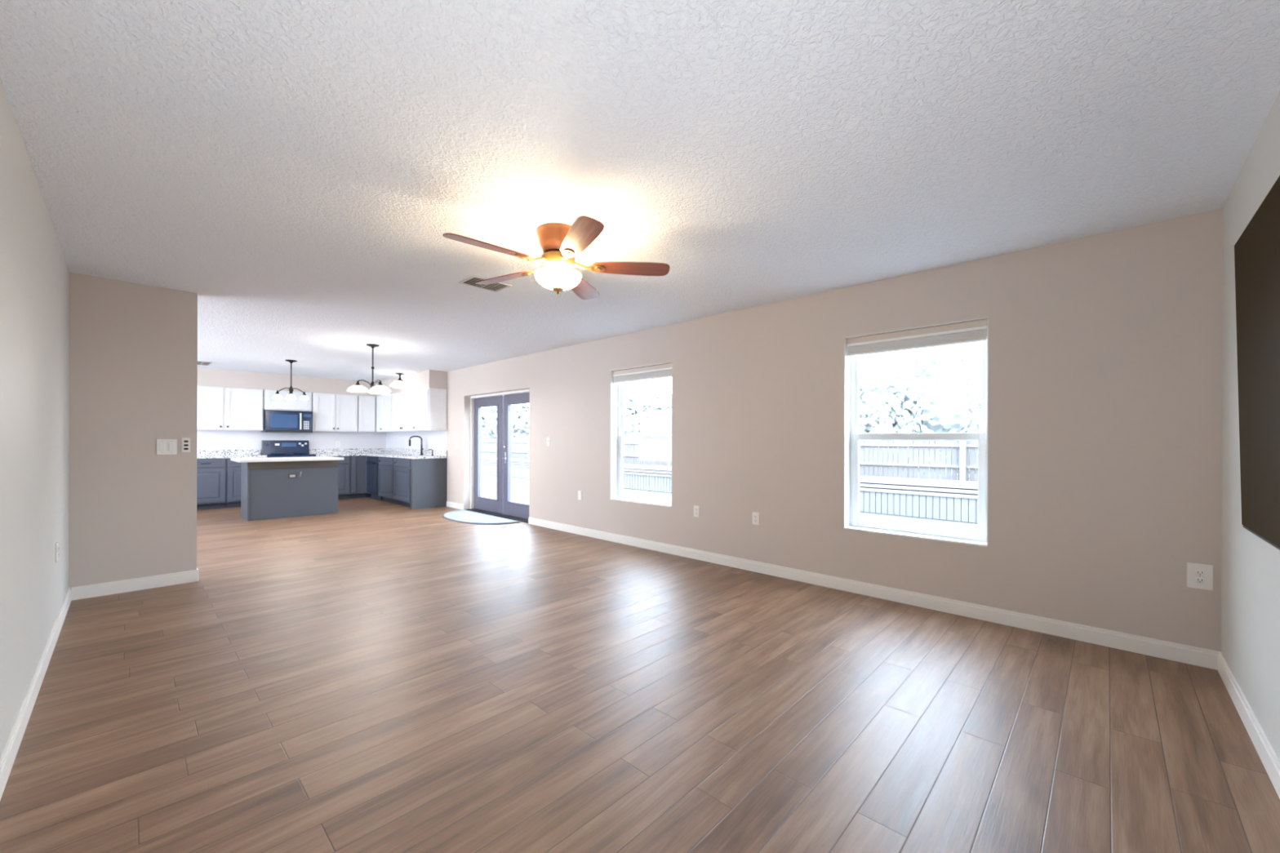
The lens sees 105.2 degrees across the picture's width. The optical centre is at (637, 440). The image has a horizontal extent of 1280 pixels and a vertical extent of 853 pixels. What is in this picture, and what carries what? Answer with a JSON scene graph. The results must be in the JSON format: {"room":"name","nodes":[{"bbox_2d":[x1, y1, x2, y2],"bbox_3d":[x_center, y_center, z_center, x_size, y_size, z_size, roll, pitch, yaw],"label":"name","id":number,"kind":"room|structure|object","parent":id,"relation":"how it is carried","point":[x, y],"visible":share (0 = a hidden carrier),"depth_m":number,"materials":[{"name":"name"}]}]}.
{"room":"empty living room","nodes":[
{"label":"empty living room","id":0,"kind":"room"},
{"bbox_2d":[0,77,69,757],"bbox_3d":[-2.091,0.002,1.502,6.267,2.490,0.120,0,0,44],"label":"wall","id":1,"kind":"structure","parent":0,"point":[34,273],"depth_m":2.13,"materials":[{"name":"grey paint"}]},
{"bbox_2d":[0,587,71,799],"bbox_3d":[-2.059,1.148,1.561,5.997,0.097,0.014,0,0,44],"label":"baseboard","id":2,"kind":"structure","parent":1,"relation":"attached to","point":[9,753],"depth_m":2.11,"materials":[{"name":"white paint"}]},
{"bbox_2d":[55,542,58,562],"bbox_3d":[-3.553,0.683,2.997,0.070,0.115,0.010,0,0,44],"label":"outlet","id":3,"kind":"object","parent":1,"relation":"attached to","point":[56,544],"visible":1,"depth_m":2.97,"materials":[{"name":"white plastic"}]},
{"bbox_2d":[68,272,199,600],"bbox_3d":[-4.009,-0.004,3.932,0.134,2.490,0.723,0,0,44],"label":"wall","id":4,"kind":"structure","parent":0,"point":[133,347],"depth_m":3.86,"materials":[{"name":"beige paint"}]},
{"bbox_2d":[156,439,177,454],"bbox_3d":[-3.854,0.052,4.009,0.010,0.125,0.119,0,0,44],"label":"light switch","id":5,"kind":"object","parent":4,"relation":"attached to","point":[164,446],"visible":1,"depth_m":4.01,"materials":[{"name":"white plastic"}]},
{"bbox_2d":[181,437,190,452],"bbox_3d":[-3.774,0.038,4.092,0.010,0.121,0.054,0,0,44],"label":"wall control","id":6,"kind":"object","parent":4,"relation":"attached to","point":[185,441],"visible":1,"depth_m":4.09,"materials":[{"name":"white plastic"}]},
{"bbox_2d":[260,397,386,454],"bbox_3d":[-8.005,-0.016,8.568,0.150,2.490,6.752,0,0,44],"label":"wall","id":7,"kind":"structure","parent":0,"point":[375,397],"depth_m":10.79,"materials":[{"name":"beige paint"}]},
{"bbox_2d":[196,448,261,455],"bbox_3d":[-7.559,0.216,8.908,0.019,0.100,1.130,0,0,44],"label":"backsplash","id":8,"kind":"structure","parent":7,"relation":"attached to","point":[255,451],"depth_m":8.95,"materials":[{"name":"stone"}]},
{"bbox_2d":[226,441,232,448],"bbox_3d":[-7.484,0.081,8.985,0.010,0.120,0.085,0,0,44],"label":"outlet","id":9,"kind":"object","parent":7,"relation":"attached to","point":[229,444],"visible":1,"depth_m":8.98,"materials":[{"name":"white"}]},
{"bbox_2d":[196,385,263,431],"bbox_3d":[-7.429,-0.568,8.781,0.376,0.758,1.112,0,0,44],"label":"upper cabinet","id":10,"kind":"object","parent":7,"relation":"attached to","point":[219,408],"visible":0.75,"depth_m":8.73,"materials":[{"name":"white paint"}]},
{"bbox_2d":[263,389,311,411],"bbox_3d":[-6.782,-0.760,9.474,0.346,0.371,0.757,0,0,44],"label":"upper cabinet","id":11,"kind":"object","parent":7,"relation":"attached to","point":[269,403],"visible":0.9,"depth_m":9.33,"materials":[{"name":"white paint"}]},
{"bbox_2d":[261,409,312,432],"bbox_3d":[-6.747,-0.360,9.439,0.445,0.415,0.754,0,0,44],"label":"microwave","id":12,"kind":"object","parent":11,"relation":"attached to","point":[274,421],"visible":0.99,"depth_m":9.28,"materials":[{"name":"black metal"}]},
{"bbox_2d":[196,429,386,449],"bbox_3d":[-7.342,-0.009,9.145,0.006,0.360,5.002,0,0,44],"label":"backsplash","id":13,"kind":"structure","parent":7,"relation":"attached to","point":[206,439],"depth_m":9.60,"materials":[{"name":"white paint"}]},
{"bbox_2d":[311,392,357,431],"bbox_3d":[-6.221,-0.565,10.037,0.376,0.758,0.807,0,0,44],"label":"upper cabinet","id":14,"kind":"object","parent":7,"relation":"attached to","point":[331,412],"visible":0.97,"depth_m":9.91,"materials":[{"name":"white paint"}]},
{"bbox_2d":[335,440,340,447],"bbox_3d":[-6.271,0.074,10.246,0.010,0.120,0.085,0,0,44],"label":"outlet","id":15,"kind":"object","parent":7,"relation":"attached to","point":[337,442],"visible":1,"depth_m":10.24,"materials":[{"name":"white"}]},
{"bbox_2d":[357,395,375,431],"bbox_3d":[-5.827,-0.564,10.466,0.346,0.758,0.332,0,0,44],"label":"upper cabinet","id":16,"kind":"object","parent":7,"relation":"attached to","point":[366,404],"visible":0.95,"depth_m":10.34,"materials":[{"name":"white paint"}]},
{"bbox_2d":[0,0,1279,382],"bbox_3d":[-3.528,-1.298,4.405,12.369,0.100,6.952,0,0,44],"label":"ceiling","id":17,"kind":"structure","parent":0,"point":[301,169],"depth_m":2.05,"materials":[{"name":"white paint"}]},
{"bbox_2d":[197,360,212,365],"bbox_3d":[-7.071,-1.250,7.936,0.500,0.016,0.230,0,0,44],"label":"ceiling vent","id":18,"kind":"object","parent":17,"relation":"in","point":[199,362],"visible":0.6,"depth_m":7.92,"materials":[{"name":"white metal"}]},
{"bbox_2d":[272,360,308,399],"bbox_3d":[-5.419,-0.953,7.660,0.363,0.600,0.363,0,0,10],"label":"chandelier","id":19,"kind":"object","parent":17,"relation":"hanging from","point":[291,396],"visible":1,"depth_m":7.63,"materials":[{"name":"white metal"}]},
{"bbox_2d":[197,367,447,397],"bbox_3d":[-6.811,-1.102,7.527,3.009,0.310,6.602,0,0,44],"label":"soffit","id":20,"kind":"object","parent":17,"relation":"attached to","point":[206,376],"depth_m":9.12,"materials":[{"name":"beige paint"}]},
{"bbox_2d":[346,343,390,394],"bbox_3d":[-3.447,-0.940,6.350,0.518,0.615,0.521,0,0,44],"label":"chandelier","id":21,"kind":"object","parent":17,"relation":"hanging from","point":[380,388],"visible":1,"depth_m":6.31,"materials":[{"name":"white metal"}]},
{"bbox_2d":[389,373,410,387],"bbox_3d":[-4.417,-1.119,9.108,0.356,0.262,0.356,0,0,44],"label":"pendant light","id":22,"kind":"object","parent":17,"relation":"hanging from","point":[399,383],"visible":1,"depth_m":9.03,"materials":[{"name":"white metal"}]},
{"bbox_2d":[458,275,511,292],"bbox_3d":[-1.200,-1.233,3.870,0.240,0.016,0.330,0,0,44],"label":"ceiling vent","id":23,"kind":"object","parent":17,"relation":"in","point":[495,287],"visible":0.94,"depth_m":3.88,"materials":[{"name":"white metal"}]},
{"bbox_2d":[442,215,670,299],"bbox_3d":[-0.508,-1.054,2.890,1.284,0.368,1.255,0,0,44],"label":"ceiling fan","id":24,"kind":"object","parent":17,"relation":"hanging from","point":[559,243],"visible":1,"depth_m":2.82,"materials":[{"name":"brown wood"}]},
{"bbox_2d":[0,497,1279,852],"bbox_3d":[-3.484,1.218,4.459,12.069,0.050,6.802,0,0,44],"label":"floor","id":25,"kind":"structure","parent":0,"point":[371,675],"depth_m":2.09,"materials":[{"name":"brown laminate"}]},
{"bbox_2d":[196,457,226,510],"bbox_3d":[-7.528,0.743,8.488,0.648,0.874,0.557,0,0,44],"label":"base cabinet","id":26,"kind":"object","parent":25,"relation":"on","point":[211,473],"visible":0.51,"depth_m":8.35,"materials":[{"name":"grey wood"}]},
{"bbox_2d":[226,457,260,507],"bbox_3d":[-7.138,0.745,8.893,0.648,0.874,0.559,0,0,44],"label":"base cabinet","id":27,"kind":"object","parent":25,"relation":"on","point":[233,468],"visible":0.4,"depth_m":8.56,"materials":[{"name":"grey wood"}]},
{"bbox_2d":[196,448,266,458],"bbox_3d":[-7.341,0.236,8.697,0.627,0.138,1.130,0,0,44],"label":"countertop","id":28,"kind":"structure","parent":27,"relation":"on","point":[255,453],"depth_m":8.83,"materials":[{"name":"stone"}]},
{"bbox_2d":[230,456,343,520],"bbox_3d":[-5.490,0.730,7.699,0.884,0.914,1.315,0,0,44],"label":"kitchen island","id":29,"kind":"object","parent":25,"relation":"on","point":[267,491],"visible":0.98,"depth_m":7.54,"materials":[{"name":"grey wood"}]},
{"bbox_2d":[288,473,297,478],"bbox_3d":[-5.351,0.552,7.594,0.009,0.072,0.116,0,0,44],"label":"outlet","id":30,"kind":"object","parent":29,"relation":"attached to","point":[290,475],"visible":1,"depth_m":7.59,"materials":[{"name":"grey plastic"}]},
{"bbox_2d":[261,440,315,457],"bbox_3d":[-6.657,0.591,9.357,0.687,1.185,0.756,0,0,44],"label":"range","id":31,"kind":"object","parent":25,"relation":"on","point":[270,448],"visible":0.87,"depth_m":9.45,"materials":[{"name":"black metal"}]},
{"bbox_2d":[265,453,315,455],"bbox_3d":[-6.662,0.270,9.363,0.570,0.014,0.756,0,0,44],"label":"cooktop","id":32,"kind":"object","parent":31,"relation":"in","point":[265,454],"depth_m":9.28,"materials":[{"name":"black ceramic"}]},
{"bbox_2d":[333,455,351,499],"bbox_3d":[-6.200,0.747,9.869,0.648,0.874,0.597,0,0,44],"label":"base cabinet","id":33,"kind":"object","parent":25,"relation":"on","point":[344,465],"visible":0.38,"depth_m":9.81,"materials":[{"name":"grey wood"}]},
{"bbox_2d":[349,455,370,498],"bbox_3d":[-5.668,0.749,10.387,0.696,0.874,0.882,0,0,44],"label":"base cabinet","id":34,"kind":"object","parent":25,"relation":"on","point":[358,464],"visible":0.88,"depth_m":10.00,"materials":[{"name":"grey wood"}]},
{"bbox_2d":[365,455,382,500],"bbox_3d":[-5.117,0.752,9.998,0.608,0.872,0.645,0,0,44],"label":"base cabinet","id":35,"kind":"object","parent":25,"relation":"on","point":[371,462],"visible":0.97,"depth_m":9.76,"materials":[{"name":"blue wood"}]},
{"bbox_2d":[377,456,410,507],"bbox_3d":[-4.305,0.753,9.238,1.597,0.874,0.646,0,0,44],"label":"base cabinet","id":36,"kind":"object","parent":25,"relation":"on","point":[393,473],"visible":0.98,"depth_m":8.98,"materials":[{"name":"grey wood"}]},
{"bbox_2d":[309,448,447,458],"bbox_3d":[-5.037,0.243,9.359,3.016,0.138,1.480,0,0,44],"label":"countertop","id":37,"kind":"structure","parent":36,"relation":"on","point":[383,452],"depth_m":9.91,"materials":[{"name":"stone"}]},
{"bbox_2d":[408,435,423,454],"bbox_3d":[-4.174,0.093,9.268,0.134,0.367,0.268,0,0,44],"label":"faucet","id":38,"kind":"object","parent":37,"relation":"on","point":[420,437],"visible":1,"depth_m":9.34,"materials":[{"name":"black metal"}]},
{"bbox_2d":[410,457,447,509],"bbox_3d":[-3.687,0.755,8.667,0.078,0.874,0.615,0,0,44],"label":"end panel","id":39,"kind":"object","parent":25,"relation":"on","point":[428,477],"visible":0.98,"depth_m":8.62,"materials":[{"name":"grey wood"}]},
{"bbox_2d":[442,509,519,524],"bbox_3d":[-2.540,1.186,7.504,1.720,0.018,0.620,0,0,44],"label":"door mat","id":40,"kind":"object","parent":25,"relation":"on","point":[464,516],"visible":1,"depth_m":7.36,"materials":[{"name":"grey fabric"}]},
{"bbox_2d":[386,208,1222,651],"bbox_3d":[-1.192,0.004,6.838,12.369,2.490,0.200,0,0,44],"label":"wall","id":41,"kind":"structure","parent":0,"point":[1104,366],"depth_m":3.25,"materials":[{"name":"beige paint"}]},
{"bbox_2d":[376,393,392,431],"bbox_3d":[-5.148,-0.561,10.240,0.937,0.758,0.376,0,0,44],"label":"upper cabinet","id":42,"kind":"object","parent":41,"relation":"attached to","point":[384,402],"visible":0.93,"depth_m":10.12,"materials":[{"name":"white paint"}]},
{"bbox_2d":[391,390,420,431],"bbox_3d":[-4.415,-0.559,9.535,1.082,0.758,0.376,0,0,44],"label":"upper cabinet","id":43,"kind":"object","parent":41,"relation":"attached to","point":[402,403],"visible":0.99,"depth_m":9.40,"materials":[{"name":"white paint"}]},
{"bbox_2d":[386,431,447,450],"bbox_3d":[-4.526,-0.001,9.902,3.003,0.360,0.006,0,0,44],"label":"backsplash","id":44,"kind":"structure","parent":41,"relation":"attached to","point":[433,440],"depth_m":9.73,"materials":[{"name":"white paint"}]},
{"bbox_2d":[413,387,447,431],"bbox_3d":[-3.793,-0.557,8.937,0.626,0.758,0.376,0,0,44],"label":"upper cabinet","id":45,"kind":"object","parent":41,"relation":"attached to","point":[430,404],"visible":1,"depth_m":8.77,"materials":[{"name":"white paint"}]},
{"bbox_2d":[446,501,463,510],"bbox_3d":[-3.217,1.145,8.634,0.643,0.097,0.014,0,0,44],"label":"baseboard","id":46,"kind":"structure","parent":41,"relation":"attached to","point":[452,504],"depth_m":8.61,"materials":[{"name":"white paint"}]},
{"bbox_2d":[474,395,503,514],"bbox_3d":[-2.484,0.228,8.197,0.940,1.907,0.062,0,0,44],"label":"door","id":47,"kind":"structure","parent":41,"relation":"in","point":[482,503],"depth_m":8.15,"materials":[{"name":"grey paint"}]},
{"bbox_2d":[466,508,528,523],"bbox_3d":[-2.192,1.190,7.810,1.907,0.012,0.180,0,0,44],"label":"threshold","id":48,"kind":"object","parent":41,"relation":"attached to","point":[516,518],"depth_m":7.73,"materials":[{"name":"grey metal"}]},
{"bbox_2d":[470,389,529,508],"bbox_3d":[-2.156,0.216,7.845,1.977,1.960,0.085,0,0,44],"label":"trim","id":49,"kind":"structure","parent":41,"relation":"attached to","point":[472,398],"depth_m":8.49,"materials":[{"name":"white paint"}]},
{"bbox_2d":[502,392,529,519],"bbox_3d":[-1.812,0.230,7.514,0.946,1.907,0.114,0,0,44],"label":"door","id":50,"kind":"structure","parent":41,"relation":"in","point":[518,509],"depth_m":7.75,"materials":[{"name":"grey paint"}]},
{"bbox_2d":[546,437,550,445],"bbox_3d":[-1.220,0.016,6.713,0.070,0.115,0.020,0,0,44],"label":"light switch","id":51,"kind":"object","parent":41,"relation":"attached to","point":[548,438],"visible":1,"depth_m":6.71,"materials":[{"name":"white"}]},
{"bbox_2d":[577,490,582,500],"bbox_3d":[-0.733,0.701,6.251,0.070,0.115,0.006,0,0,44],"label":"blank plate","id":52,"kind":"object","parent":41,"relation":"attached to","point":[580,492],"visible":1,"depth_m":6.24,"materials":[{"name":"white plastic"}]},
{"bbox_2d":[609,362,671,506],"bbox_3d":[0.087,-0.063,5.593,0.955,1.545,0.191,0,0,44],"label":"window","id":53,"kind":"structure","parent":41,"relation":"in","point":[617,390],"depth_m":5.89,"materials":[{"name":"white plastic"}]},
{"bbox_2d":[612,363,671,383],"bbox_3d":[0.062,-0.759,5.565,0.939,0.142,0.060,0,0,44],"label":"window blind","id":54,"kind":"object","parent":53,"relation":"attached to","point":[664,371],"visible":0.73,"depth_m":5.53,"materials":[{"name":"beige"}]},
{"bbox_2d":[693,505,699,517],"bbox_3d":[0.603,0.719,4.963,0.070,0.115,0.010,0,0,44],"label":"outlet","id":55,"kind":"object","parent":41,"relation":"attached to","point":[696,508],"visible":1,"depth_m":4.96,"materials":[{"name":"white plastic"}]},
{"bbox_2d":[752,511,759,524],"bbox_3d":[1.090,0.717,4.495,0.070,0.115,0.010,0,0,44],"label":"outlet","id":56,"kind":"object","parent":41,"relation":"attached to","point":[755,515],"visible":1,"depth_m":4.49,"materials":[{"name":"white plastic"}]},
{"bbox_2d":[528,516,1221,670],"bbox_3d":[0.760,1.157,4.809,6.438,0.097,0.014,0,0,44],"label":"baseboard","id":57,"kind":"structure","parent":41,"relation":"attached to","point":[1202,657],"depth_m":3.43,"materials":[{"name":"white paint"}]},
{"bbox_2d":[844,317,988,546],"bbox_3d":[2.076,-0.057,3.680,0.953,1.545,0.191,0,0,44],"label":"window","id":58,"kind":"structure","parent":41,"relation":"in","point":[852,436],"depth_m":3.76,"materials":[{"name":"white plastic"}]},
{"bbox_2d":[846,319,987,356],"bbox_3d":[2.051,-0.753,3.652,0.937,0.142,0.060,0,0,44],"label":"window blind","id":59,"kind":"object","parent":58,"relation":"attached to","point":[973,331],"visible":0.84,"depth_m":3.59,"materials":[{"name":"beige"}]},
{"bbox_2d":[1186,562,1213,590],"bbox_3d":[3.028,0.731,2.631,0.092,0.134,0.010,0,0,44],"label":"outlet","id":60,"kind":"object","parent":41,"relation":"attached to","point":[1198,575],"visible":1,"depth_m":2.63,"materials":[{"name":"white plastic"}]},
{"bbox_2d":[1195,569,1204,576],"bbox_3d":[3.026,0.711,2.629,0.034,0.034,0.004,0,0,44],"label":"receptacle","id":61,"kind":"object","parent":60,"relation":"attached to","point":[1197,572],"depth_m":2.63,"materials":[{"name":"grey plastic"}]},
{"bbox_2d":[1195,577,1204,583],"bbox_3d":[3.026,0.751,2.629,0.034,0.034,0.004,0,0,44],"label":"receptacle","id":62,"kind":"object","parent":60,"relation":"attached to","point":[1197,580],"depth_m":2.63,"materials":[{"name":"grey plastic"}]},
{"bbox_2d":[1221,92,1279,759],"bbox_3d":[1.648,0.013,0.978,0.150,2.490,4.309,0,0,44],"label":"wall","id":63,"kind":"structure","parent":0,"point":[1251,565],"depth_m":2.16,"materials":[{"name":"grey paint"}]},
{"bbox_2d":[1217,652,1279,798],"bbox_3d":[1.586,1.159,1.035,0.014,0.097,4.281,0,0,44],"label":"baseboard","id":64,"kind":"structure","parent":63,"relation":"attached to","point":[1266,753],"depth_m":1.97,"materials":[{"name":"white paint"}]},
{"bbox_2d":[1234,175,1279,550],"bbox_3d":[1.767,-0.227,1.257,0.065,1.150,1.980,0,0,44],"label":"television","id":65,"kind":"object","parent":63,"relation":"attached to","point":[1257,250],"visible":1,"depth_m":1.69,"materials":[{"name":"black"}]},
{"label":"outside","id":66,"kind":"structure","parent":0,"visible":0},
{"bbox_2d":[480,455,977,533],"bbox_3d":[9.637,1.407,35.267,85.000,0.150,55.798,0,0,44],"label":"ground","id":67,"kind":"structure","parent":66,"point":[519,486],"depth_m":10.51,"materials":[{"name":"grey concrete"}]},
{"bbox_2d":[480,406,497,439],"bbox_3d":[-9.150,-0.492,29.401,4.303,3.870,4.906,0,0,44],"label":"tree","id":68,"kind":"object","parent":67,"relation":"on","point":[484,414],"visible":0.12,"depth_m":28.01,"materials":[{"name":"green plant"}]},
{"bbox_2d":[484,403,529,439],"bbox_3d":[-5.743,-0.506,25.787,3.600,3.661,4.412,0,0,40],"label":"tree","id":69,"kind":"object","parent":67,"relation":"on","point":[520,417],"visible":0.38,"depth_m":24.21,"materials":[{"name":"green plant"}]},
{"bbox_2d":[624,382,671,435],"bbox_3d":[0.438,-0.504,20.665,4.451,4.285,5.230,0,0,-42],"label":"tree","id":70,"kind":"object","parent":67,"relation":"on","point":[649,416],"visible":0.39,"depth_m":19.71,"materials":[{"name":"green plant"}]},
{"bbox_2d":[657,387,671,409],"bbox_3d":[2.975,-0.767,25.697,4.938,4.168,3.921,0,0,-9],"label":"tree","id":71,"kind":"object","parent":67,"relation":"on","point":[669,395],"visible":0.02,"depth_m":25.31,"materials":[{"name":"brown plant"}]},
{"bbox_2d":[480,456,977,524],"bbox_3d":[0.176,1.008,13.529,21.500,0.590,1.250,0,0,44],"label":"railing","id":72,"kind":"object","parent":67,"relation":"on","point":[951,500],"visible":0.3,"depth_m":8.61,"materials":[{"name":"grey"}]},
{"bbox_2d":[480,437,977,481],"bbox_3d":[-2.533,0.585,17.621,40.079,1.420,0.150,0,0,44],"label":"fence","id":73,"kind":"object","parent":67,"relation":"on","point":[951,462],"visible":0.08,"depth_m":10.11,"materials":[{"name":"grey wood"}]},
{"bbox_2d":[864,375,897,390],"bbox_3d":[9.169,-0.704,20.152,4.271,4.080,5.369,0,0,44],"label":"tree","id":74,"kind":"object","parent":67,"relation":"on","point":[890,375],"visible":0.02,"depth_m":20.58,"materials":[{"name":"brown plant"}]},
{"bbox_2d":[859,352,981,478],"bbox_3d":[8.065,-0.444,13.957,5.426,4.023,5.149,0,0,-38],"label":"tree","id":75,"kind":"object","parent":67,"relation":"on","point":[912,405],"visible":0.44,"depth_m":12.66,"materials":[{"name":"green plant"}]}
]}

